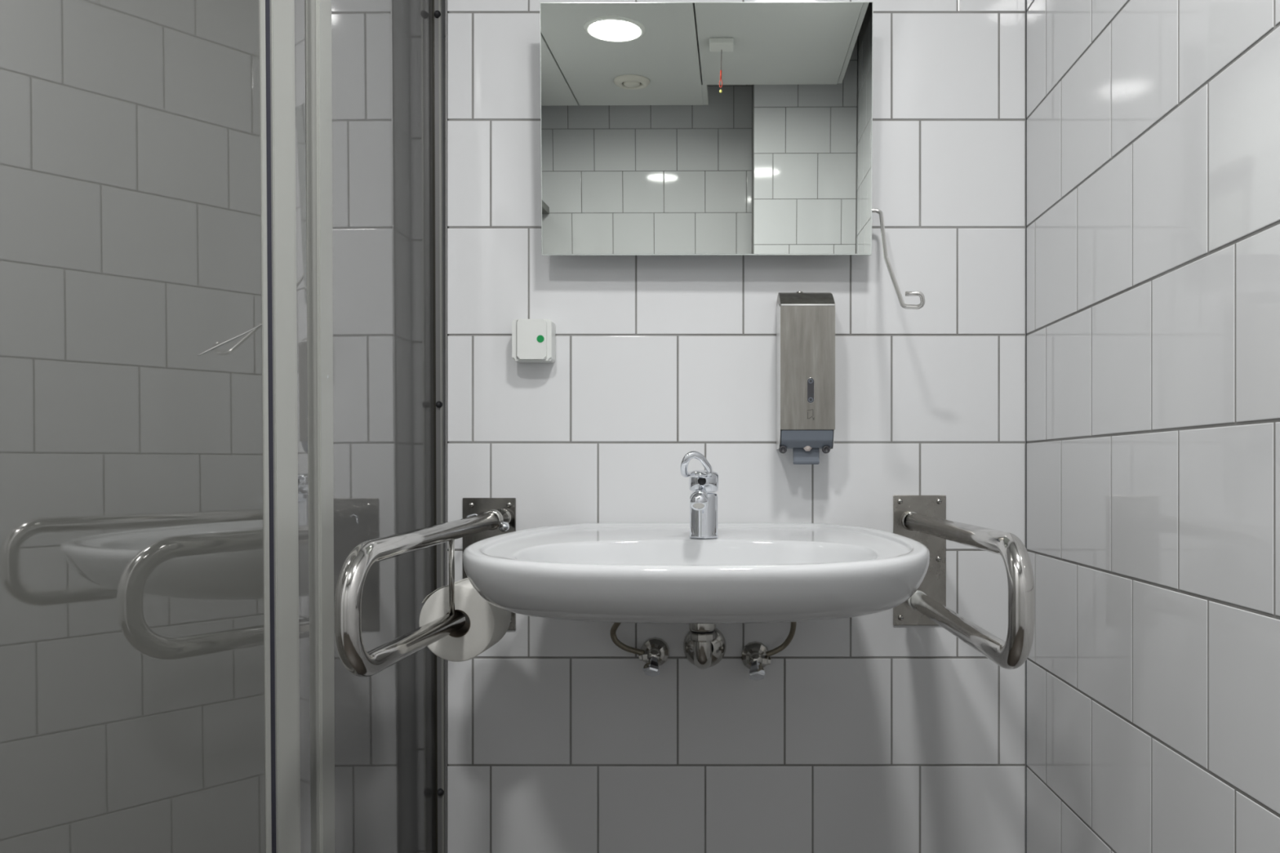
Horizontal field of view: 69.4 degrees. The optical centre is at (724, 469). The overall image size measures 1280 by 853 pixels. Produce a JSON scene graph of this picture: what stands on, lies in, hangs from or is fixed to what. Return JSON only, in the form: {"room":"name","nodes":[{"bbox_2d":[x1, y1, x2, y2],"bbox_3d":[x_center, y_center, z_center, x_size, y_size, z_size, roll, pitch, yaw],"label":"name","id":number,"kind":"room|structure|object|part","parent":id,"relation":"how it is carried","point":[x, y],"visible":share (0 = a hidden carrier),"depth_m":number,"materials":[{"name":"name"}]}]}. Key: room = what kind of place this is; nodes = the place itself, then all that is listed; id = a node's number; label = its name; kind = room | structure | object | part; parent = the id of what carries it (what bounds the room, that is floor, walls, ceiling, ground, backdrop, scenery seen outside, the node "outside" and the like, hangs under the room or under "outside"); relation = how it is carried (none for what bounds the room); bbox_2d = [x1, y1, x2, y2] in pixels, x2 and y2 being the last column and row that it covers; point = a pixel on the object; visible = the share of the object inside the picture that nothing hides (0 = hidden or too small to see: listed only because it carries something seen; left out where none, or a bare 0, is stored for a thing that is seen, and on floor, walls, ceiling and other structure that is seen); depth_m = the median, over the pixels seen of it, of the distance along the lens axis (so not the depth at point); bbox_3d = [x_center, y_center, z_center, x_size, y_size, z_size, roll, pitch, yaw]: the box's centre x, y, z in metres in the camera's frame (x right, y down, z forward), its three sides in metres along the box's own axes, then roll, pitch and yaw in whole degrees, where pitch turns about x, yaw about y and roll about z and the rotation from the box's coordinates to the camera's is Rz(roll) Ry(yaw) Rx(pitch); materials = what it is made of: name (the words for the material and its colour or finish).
{"room":"public restroom","nodes":[
{"label":"public restroom","id":0,"kind":"room"},
{"bbox_2d":[444,0,445,100],"bbox_3d":[-0.934,-0.400,1.837,0.831,2.800,0.051,0,0,0],"label":"wall","id":1,"kind":"structure","parent":0,"point":[445,0],"depth_m":1.81,"materials":[{"name":"grey tile"}]},
{"bbox_2d":[304,0,445,852],"bbox_3d":[-0.567,-0.022,1.548,0.049,2.015,0.523,0,0,0],"label":"screen","id":2,"kind":"object","parent":1,"relation":"attached to","point":[375,102],"visible":0.99,"depth_m":1.49,"materials":[{"name":"grey"}]},
{"bbox_2d":[447,0,1026,852],"bbox_3d":[0.022,-0.400,1.762,1.079,2.800,0.094,0,0,0],"label":"wall","id":3,"kind":"structure","parent":0,"point":[865,734],"depth_m":1.72,"materials":[{"name":"grey tile"}]},
{"bbox_2d":[334,497,515,677],"bbox_3d":[-0.438,0.177,1.392,0.101,0.246,0.647,0,0,0],"label":"grab bar","id":4,"kind":"object","parent":3,"relation":"attached to","point":[482,518],"visible":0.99,"depth_m":1.23,"materials":[{"name":"silver metal"}]},
{"bbox_2d":[418,577,511,662],"bbox_3d":[-0.420,0.243,1.498,0.125,0.122,0.102,0,0,0],"label":"toilet roll","id":5,"kind":"object","parent":4,"relation":"hanging from","point":[488,624],"visible":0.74,"depth_m":1.45,"materials":[{"name":"white paper"}]},
{"bbox_3d":[-0.439,0.177,1.713,0.099,0.246,0.004,0,0,0],"label":"wall plate","id":6,"kind":"part","parent":4,"relation":"part of","materials":[{"name":"silver metal"}]},
{"bbox_2d":[511,319,555,363],"bbox_3d":[-0.351,-0.236,1.692,0.072,0.076,0.046,0,0,0],"label":"light switch","id":7,"kind":"object","parent":3,"relation":"attached to","point":[533,340],"visible":1,"depth_m":1.67,"materials":[{"name":"white plastic"}]},
{"bbox_2d":[639,637,669,676],"bbox_3d":[-0.130,0.345,1.680,0.054,0.063,0.069,0,0,0],"label":"valve","id":8,"kind":"object","parent":3,"relation":"attached to","point":[656,653],"visible":0.99,"depth_m":1.68,"materials":[{"name":"silver metal"}]},
{"bbox_2d":[609,622,644,654],"bbox_3d":[-0.175,0.275,1.641,0.065,0.133,0.092,0,0,0],"label":"supply hose","id":9,"kind":"object","parent":8,"relation":"attached to","point":[613,635],"visible":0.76,"depth_m":1.67,"materials":[{"name":"silver"}]},
{"bbox_3d":[-0.132,0.357,1.665,0.030,0.040,0.038,0,0,0],"label":"handle","id":10,"kind":"part","parent":8,"relation":"part of","materials":[{"name":"silver metal"}]},
{"bbox_2d":[462,523,929,623],"bbox_3d":[-0.040,0.161,1.421,0.672,0.122,0.585,0,0,0],"label":"washbasin","id":11,"kind":"object","parent":3,"relation":"attached to","point":[636,573],"visible":0.97,"depth_m":1.19,"materials":[{"name":"grey ceramic"}]},
{"bbox_2d":[680,450,718,538],"bbox_3d":[-0.042,0.042,1.482,0.050,0.141,0.121,0,0,12],"label":"faucet","id":12,"kind":"object","parent":11,"relation":"on","point":[703,484],"visible":1,"depth_m":1.49,"materials":[{"name":"silver metal"}]},
{"bbox_3d":[-0.040,0.046,1.470,0.028,0.030,0.078,0,0,0],"label":"spout","id":13,"kind":"part","parent":12,"relation":"part of","materials":[{"name":"silver metal"}]},
{"bbox_3d":[-0.038,0.010,1.486,0.035,0.012,0.014,0,0,-7],"label":"lever","id":14,"kind":"part","parent":12,"relation":"part of","materials":[{"name":"silver metal"}]},
{"bbox_2d":[688,623,715,631],"bbox_3d":[-0.038,0.249,1.585,0.047,0.055,0.047,0,0,0],"label":"drain pipe","id":15,"kind":"object","parent":11,"relation":"attached to","point":[692,627],"depth_m":1.56,"materials":[{"name":"silver metal"}]},
{"bbox_2d":[683,623,726,669],"bbox_3d":[-0.037,0.292,1.638,0.080,0.155,0.153,0,0,0],"label":"trap","id":16,"kind":"object","parent":11,"relation":"attached to","point":[697,644],"visible":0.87,"depth_m":1.58,"materials":[{"name":"silver metal"}]},
{"bbox_2d":[539,1,924,309],"bbox_3d":[0.017,-0.546,1.648,0.677,0.574,0.195,0,0,15],"label":"wall mirror","id":17,"kind":"object","parent":3,"relation":"attached to","point":[686,128],"visible":1,"depth_m":1.65,"materials":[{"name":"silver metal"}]},
{"bbox_3d":[0.287,-0.367,1.577,0.045,0.215,0.215,0,0,-14],"label":"tilt lever","id":18,"kind":"part","parent":17,"relation":"part of","materials":[{"name":"silver metal"}]},
{"bbox_2d":[741,641,770,680],"bbox_3d":[0.058,0.353,1.680,0.054,0.063,0.069,0,0,0],"label":"valve","id":19,"kind":"object","parent":3,"relation":"attached to","point":[753,655],"visible":1,"depth_m":1.68,"materials":[{"name":"silver metal"}]},
{"bbox_3d":[0.058,0.364,1.665,0.029,0.040,0.038,0,0,0],"label":"handle","id":20,"kind":"part","parent":19,"relation":"part of","materials":[{"name":"silver metal"}]},
{"bbox_2d":[765,622,796,657],"bbox_3d":[0.108,0.276,1.646,0.046,0.135,0.095,0,0,-16],"label":"supply hose","id":21,"kind":"object","parent":19,"relation":"attached to","point":[793,628],"visible":0.66,"depth_m":1.67,"materials":[{"name":"silver"}]},
{"bbox_2d":[776,291,835,464],"bbox_3d":[0.145,-0.165,1.659,0.098,0.314,0.111,0,0,0],"label":"soap dispenser","id":22,"kind":"object","parent":3,"relation":"attached to","point":[806,321],"visible":1,"depth_m":1.60,"materials":[{"name":"metal"}]},
{"bbox_3d":[0.097,-0.168,1.661,0.001,0.264,0.107,0,0,0],"label":"plate","id":23,"kind":"part","parent":22,"relation":"part of","materials":[{"name":"silver metal"}]},
{"bbox_3d":[0.193,-0.053,1.667,0.001,0.032,0.094,0,0,0],"label":"plate","id":24,"kind":"part","parent":22,"relation":"part of","materials":[{"name":"silver metal"}]},
{"bbox_2d":[893,495,1034,669],"bbox_3d":[0.363,0.170,1.412,0.098,0.242,0.606,0,0,0],"label":"grab bar","id":25,"kind":"object","parent":3,"relation":"attached to","point":[922,519],"visible":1,"depth_m":1.35,"materials":[{"name":"silver metal"}]},
{"bbox_3d":[0.363,0.170,1.713,0.098,0.242,0.004,0,0,0],"label":"wall plate","id":26,"kind":"part","parent":25,"relation":"part of","materials":[{"name":"silver metal"}]},
{"bbox_2d":[1026,0,1279,852],"bbox_3d":[0.593,-0.400,0.207,0.061,2.800,3.014,0,0,0],"label":"wall","id":27,"kind":"structure","parent":0,"point":[1153,126],"depth_m":1.21,"materials":[{"name":"grey tile"}]},
{"bbox_3d":[-0.508,-0.400,1.765,0.021,2.800,0.093,0,0,0],"label":"wall","id":28,"kind":"structure","parent":0,"visible":0},
{"bbox_2d":[445,0,448,852],"bbox_3d":[-0.519,-0.400,1.720,0.002,2.800,0.011,0,0,0],"label":"trim","id":29,"kind":"structure","parent":28,"relation":"attached to","point":[446,11],"depth_m":1.71,"materials":[{"name":"silver metal"}]},
{"bbox_3d":[-0.395,1.025,0.285,2.050,0.050,3.170,0,0,0],"label":"floor","id":30,"kind":"structure","parent":0,"visible":0},
{"bbox_2d":[0,0,311,852],"bbox_3d":[-0.700,-0.022,0.933,0.037,2.015,0.711,0,0,20],"label":"shower door","id":31,"kind":"structure","parent":30,"relation":"on","point":[154,591],"depth_m":1.04,"materials":[{"name":"grey"}]}
]}

